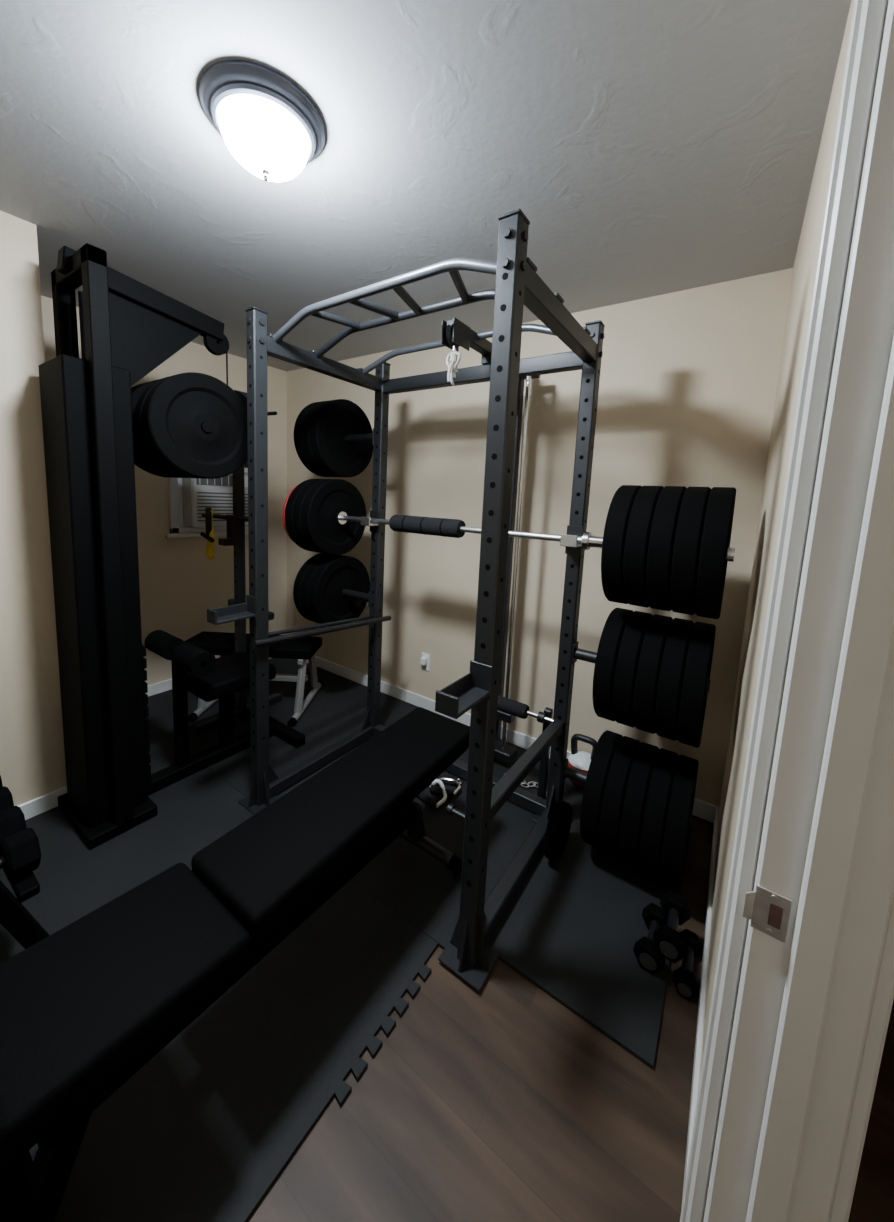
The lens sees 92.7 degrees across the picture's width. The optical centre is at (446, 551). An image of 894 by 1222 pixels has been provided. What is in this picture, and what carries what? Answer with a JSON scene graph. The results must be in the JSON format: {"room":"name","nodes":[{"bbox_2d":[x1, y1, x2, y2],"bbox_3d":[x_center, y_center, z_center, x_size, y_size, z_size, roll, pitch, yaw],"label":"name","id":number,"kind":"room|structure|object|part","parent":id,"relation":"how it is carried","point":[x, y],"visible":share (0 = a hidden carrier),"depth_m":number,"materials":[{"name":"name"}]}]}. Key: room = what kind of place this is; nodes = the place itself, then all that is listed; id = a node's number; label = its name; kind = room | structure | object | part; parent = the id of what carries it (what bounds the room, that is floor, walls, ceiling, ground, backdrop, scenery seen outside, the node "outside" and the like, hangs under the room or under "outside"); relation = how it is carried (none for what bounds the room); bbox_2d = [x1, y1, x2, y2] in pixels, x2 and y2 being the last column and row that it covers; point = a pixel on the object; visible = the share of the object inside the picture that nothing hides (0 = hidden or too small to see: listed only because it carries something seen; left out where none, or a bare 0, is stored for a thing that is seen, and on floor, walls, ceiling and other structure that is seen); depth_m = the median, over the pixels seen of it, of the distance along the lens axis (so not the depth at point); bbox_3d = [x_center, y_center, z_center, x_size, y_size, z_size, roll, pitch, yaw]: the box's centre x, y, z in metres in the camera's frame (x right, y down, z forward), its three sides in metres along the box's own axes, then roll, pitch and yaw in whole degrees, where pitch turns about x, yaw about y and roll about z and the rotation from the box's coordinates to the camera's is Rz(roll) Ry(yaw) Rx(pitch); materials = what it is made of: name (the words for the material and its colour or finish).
{"room":"gym","nodes":[
{"label":"gym","id":0,"kind":"room"},
{"bbox_2d":[0,211,66,805],"bbox_3d":[-2.612,-0.043,1.278,0.965,2.440,1.960,7,9,34],"label":"wall","id":1,"kind":"structure","parent":0,"point":[32,752],"depth_m":1.73,"materials":[{"name":"beige paint"}]},
{"bbox_2d":[18,786,66,819],"bbox_3d":[-2.264,1.177,1.151,0.013,0.085,1.960,7,9,34],"label":"baseboard","id":2,"kind":"structure","parent":1,"relation":"attached to","point":[34,807],"depth_m":1.86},
{"bbox_2d":[41,295,286,684],"bbox_3d":[-1.923,-0.227,3.024,0.120,2.440,1.715,7,9,34],"label":"wall","id":3,"kind":"structure","parent":0,"point":[178,582],"depth_m":3.08,"materials":[{"name":"beige paint"}]},
{"bbox_2d":[165,459,247,537],"bbox_3d":[-1.681,-0.605,3.155,0.049,0.980,0.740,7,9,34],"label":"window","id":4,"kind":"structure","parent":3,"relation":"in","point":[177,529],"depth_m":2.96,"materials":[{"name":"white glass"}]},
{"bbox_2d":[182,474,247,527],"bbox_3d":[-1.656,-0.380,3.121,0.154,0.395,0.460,7,9,34],"label":"window air conditioner","id":5,"kind":"object","parent":4,"relation":"in","point":[216,494],"visible":0.52,"depth_m":2.98,"materials":[{"name":"grey plastic"}]},
{"bbox_2d":[145,658,270,696],"bbox_3d":[-1.927,0.948,3.126,0.013,0.085,1.702,7,9,34],"label":"baseboard","id":6,"kind":"structure","parent":3,"relation":"attached to","point":[166,685],"depth_m":2.99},
{"bbox_2d":[0,0,850,370],"bbox_3d":[-0.522,-1.165,0.799,4.800,0.100,3.900,7,9,34],"label":"ceiling","id":7,"kind":"structure","parent":0,"point":[647,148],"depth_m":1.20,"materials":[{"name":"grey paint"}]},
{"bbox_2d":[199,60,324,181],"bbox_3d":[-0.487,-1.079,1.145,0.306,0.153,0.306,7,9,34],"label":"dome light","id":8,"kind":"object","parent":7,"relation":"attached to","point":[270,126],"depth_m":1.07,"materials":[{"name":"white glass"}]},
{"bbox_2d":[287,268,792,806],"bbox_3d":[0.004,-0.111,2.827,3.540,2.440,0.120,7,9,34],"label":"wall","id":9,"kind":"structure","parent":0,"point":[689,377],"depth_m":2.31,"materials":[{"name":"beige paint"}]},
{"bbox_2d":[420,653,429,670],"bbox_3d":[-0.158,0.760,2.918,0.070,0.115,0.044,7,9,34],"label":"wall outlet","id":10,"kind":"object","parent":9,"relation":"attached to","point":[425,658],"visible":1,"depth_m":2.92,"materials":[{"name":"white plastic"}]},
{"bbox_2d":[307,656,718,822],"bbox_3d":[-0.089,1.061,2.918,3.300,0.085,0.013,7,9,34],"label":"baseboard","id":11,"kind":"structure","parent":9,"relation":"attached to","point":[701,809],"depth_m":2.95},
{"bbox_2d":[248,666,893,1221],"bbox_3d":[-0.641,1.353,1.112,4.800,0.100,3.900,7,9,34],"label":"floor","id":12,"kind":"structure","parent":0,"point":[499,1102],"depth_m":1.01,"materials":[{"name":"brown wood"}]},
{"bbox_2d":[0,754,253,962],"bbox_3d":[-1.613,1.226,1.302,0.898,0.012,1.935,7,9,34],"label":"floor mat","id":13,"kind":"object","parent":12,"relation":"on","point":[75,880],"visible":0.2,"depth_m":1.70,"materials":[{"name":"black rubber"}]},
{"bbox_2d":[0,775,49,948],"bbox_3d":[-1.563,0.889,1.301,0.715,0.660,0.400,7,9,34],"label":"dumbbell rack","id":14,"kind":"object","parent":13,"relation":"on","point":[20,852],"visible":0.87,"depth_m":1.26,"materials":[{"name":"black metal"}]},
{"bbox_2d":[29,878,437,1221],"bbox_3d":[-0.897,1.320,0.819,0.836,0.012,1.935,7,9,34],"label":"floor mat","id":15,"kind":"object","parent":12,"relation":"on","point":[204,1130],"visible":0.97,"depth_m":1.06,"materials":[{"name":"black rubber"}]},
{"bbox_2d":[0,707,469,1221],"bbox_3d":[-0.419,1.017,1.286,0.452,0.514,1.432,7,9,34],"label":"weight bench","id":16,"kind":"object","parent":15,"relation":"on","point":[87,1005],"visible":0.99,"depth_m":0.92,"materials":[{"name":"black leather"}]},
{"bbox_2d":[146,658,356,765],"bbox_3d":[-1.543,1.034,2.872,0.908,0.012,1.665,7,9,34],"label":"floor mat","id":17,"kind":"object","parent":12,"relation":"on","point":[160,705],"visible":0.35,"depth_m":2.80,"materials":[{"name":"black rubber"}]},
{"bbox_2d":[38,243,304,848],"bbox_3d":[-1.318,-0.025,2.107,0.679,2.296,0.980,7,9,34],"label":"machine","id":18,"kind":"object","parent":17,"relation":"on","point":[96,425],"visible":1,"depth_m":1.73,"materials":[{"name":"black metal"}]},
{"bbox_2d":[194,390,281,734],"bbox_3d":[-1.272,0.062,2.600,0.495,2.007,0.437,1,7,-15],"label":"stand","id":19,"kind":"object","parent":17,"relation":"on","point":[235,523],"visible":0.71,"depth_m":2.59,"materials":[{"name":"black metal"}]},
{"bbox_2d":[200,507,214,558],"bbox_3d":[-1.454,-0.108,2.609,0.126,0.319,0.051,7,9,34],"label":"strap","id":20,"kind":"object","parent":19,"relation":"attached to","point":[209,535],"visible":1,"depth_m":2.60,"materials":[{"name":"yellow fabric"}]},
{"bbox_2d":[184,631,322,726],"bbox_3d":[-1.308,0.813,2.893,0.850,0.441,0.582,3,7,0],"label":"bench","id":21,"kind":"object","parent":17,"relation":"on","point":[222,644],"visible":0.64,"depth_m":2.77,"materials":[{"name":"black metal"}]},
{"bbox_2d":[193,683,417,797],"bbox_3d":[-0.585,1.126,2.501,1.098,0.012,1.208,7,9,34],"label":"floor mat","id":22,"kind":"object","parent":12,"relation":"on","point":[329,719],"visible":0.36,"depth_m":2.62,"materials":[{"name":"black rubber"}]},
{"bbox_2d":[353,740,689,1069],"bbox_3d":[0.352,1.224,1.867,1.170,0.062,1.208,7,9,34],"label":"floor mat","id":23,"kind":"object","parent":12,"relation":"on","point":[572,927],"depth_m":1.54,"materials":[{"name":"black rubber"}]},
{"bbox_3d":[-0.032,1.167,2.116,0.179,0.048,0.260,7,9,34],"label":"cable handle","id":24,"kind":"part","parent":23,"relation":"part of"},
{"bbox_2d":[207,208,710,991],"bbox_3d":[-0.089,0.128,1.892,2.178,2.162,1.289,7,9,34],"label":"power rack","id":25,"kind":"object","parent":23,"relation":"on","point":[467,954],"visible":0.99,"depth_m":1.73,"materials":[{"name":"black metal"}]},
{"bbox_2d":[293,553,369,625],"bbox_3d":[-0.720,0.243,2.707,0.212,0.450,0.450,7,9,34],"label":"plate stack","id":26,"kind":"object","parent":25,"relation":"on","point":[319,584],"visible":0.94,"depth_m":2.59,"materials":[{"name":"black rubber"}]},
{"bbox_2d":[294,399,373,476],"bbox_3d":[-0.677,-0.679,2.592,0.212,0.450,0.450,7,9,34],"label":"plate stack","id":27,"kind":"object","parent":25,"relation":"on","point":[320,429],"visible":0.93,"depth_m":2.48,"materials":[{"name":"black rubber"}]},
{"bbox_2d":[446,346,460,385],"bbox_3d":[0.025,-0.748,1.727,0.054,0.153,0.056,1,7,-12],"label":"rope","id":28,"kind":"object","parent":25,"relation":"hanging from","point":[454,361],"visible":1,"depth_m":1.71,"materials":[{"name":"white fabric"}]},
{"bbox_2d":[282,479,735,618],"bbox_3d":[0.037,-0.112,2.075,2.270,0.450,0.450,7,9,34],"label":"barbell","id":29,"kind":"object","parent":25,"relation":"on","point":[667,548],"visible":1,"depth_m":1.44,"materials":[{"name":"silver metal"}]},
{"bbox_2d":[580,730,698,887],"bbox_3d":[0.790,1.020,1.741,0.356,0.450,0.450,7,9,34],"label":"plate stack","id":30,"kind":"object","parent":25,"relation":"on","point":[638,798],"visible":0.99,"depth_m":1.59,"materials":[{"name":"black rubber"}]},
{"bbox_2d":[592,608,715,747],"bbox_3d":[0.816,0.475,1.673,0.356,0.450,0.450,7,9,34],"label":"plate stack","id":31,"kind":"object","parent":25,"relation":"on","point":[652,672],"visible":1,"depth_m":1.51,"materials":[{"name":"black rubber"}]},
{"bbox_2d":[503,773,546,797],"bbox_3d":[0.420,1.197,2.192,0.285,0.014,0.082,7,9,34],"label":"chain","id":32,"kind":"object","parent":23,"relation":"on","point":[528,786],"visible":0.33,"depth_m":2.18,"materials":[{"name":"silver metal"}]},
{"bbox_2d":[544,800,571,861],"bbox_3d":[0.460,1.150,1.760,0.045,0.220,0.220,7,9,34],"label":"weight plate","id":33,"kind":"object","parent":23,"relation":"on","point":[557,832],"visible":1,"depth_m":1.71,"materials":[{"name":"black rubber"}]},
{"bbox_2d":[568,734,596,786],"bbox_3d":[0.716,1.087,2.236,0.167,0.253,0.167,7,9,34],"label":"kettlebell","id":34,"kind":"object","parent":23,"relation":"on","point":[580,760],"visible":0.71,"depth_m":2.21,"materials":[{"name":"white metal"}]},
{"bbox_2d":[633,903,667,974],"bbox_3d":[0.682,1.276,1.413,0.090,0.078,0.194,7,9,34],"label":"dumbbell","id":35,"kind":"object","parent":23,"relation":"on","point":[645,950],"visible":0.94,"depth_m":1.35,"materials":[{"name":"black"}]},
{"bbox_2d":[653,891,690,962],"bbox_3d":[0.727,1.204,1.375,0.090,0.078,0.194,7,9,34],"label":"dumbbell","id":36,"kind":"object","parent":35,"relation":"on","point":[669,943],"visible":1,"depth_m":1.33,"materials":[{"name":"black"}]},
{"bbox_2d":[672,929,701,999],"bbox_3d":[0.766,1.308,1.358,0.068,0.059,0.194,7,9,34],"label":"dumbbell","id":37,"kind":"object","parent":12,"relation":"on","point":[684,981],"visible":0.96,"depth_m":1.31,"materials":[{"name":"black"}]},
{"bbox_2d":[700,0,888,1218],"bbox_3d":[0.927,0.139,1.168,0.120,2.440,1.603,7,9,34],"label":"wall","id":38,"kind":"structure","parent":0,"point":[805,264],"depth_m":1.12,"materials":[{"name":"beige paint"}]},
{"bbox_2d":[681,808,718,1208],"bbox_3d":[0.831,1.297,1.371,0.013,0.085,1.527,7,9,34],"label":"baseboard","id":39,"kind":"structure","parent":38,"relation":"attached to","point":[704,971],"depth_m":1.21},
{"bbox_3d":[0.264,-0.807,0.001,0.120,0.340,0.922,7,9,34],"label":"wall","id":40,"kind":"structure","parent":0,"visible":0},
{"bbox_2d":[743,885,791,942],"bbox_3d":[0.409,0.462,0.547,0.047,0.060,0.007,6,8,26],"label":"strike plate","id":41,"kind":"object","parent":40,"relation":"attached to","point":[768,911],"visible":1,"depth_m":0.55,"materials":[{"name":"silver metal"}]},
{"bbox_2d":[680,0,893,1221],"bbox_3d":[0.206,0.370,0.149,0.166,2.165,1.047,7,9,34],"label":"trim","id":42,"kind":"structure","parent":40,"relation":"attached to","point":[811,1018],"depth_m":0.51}
]}

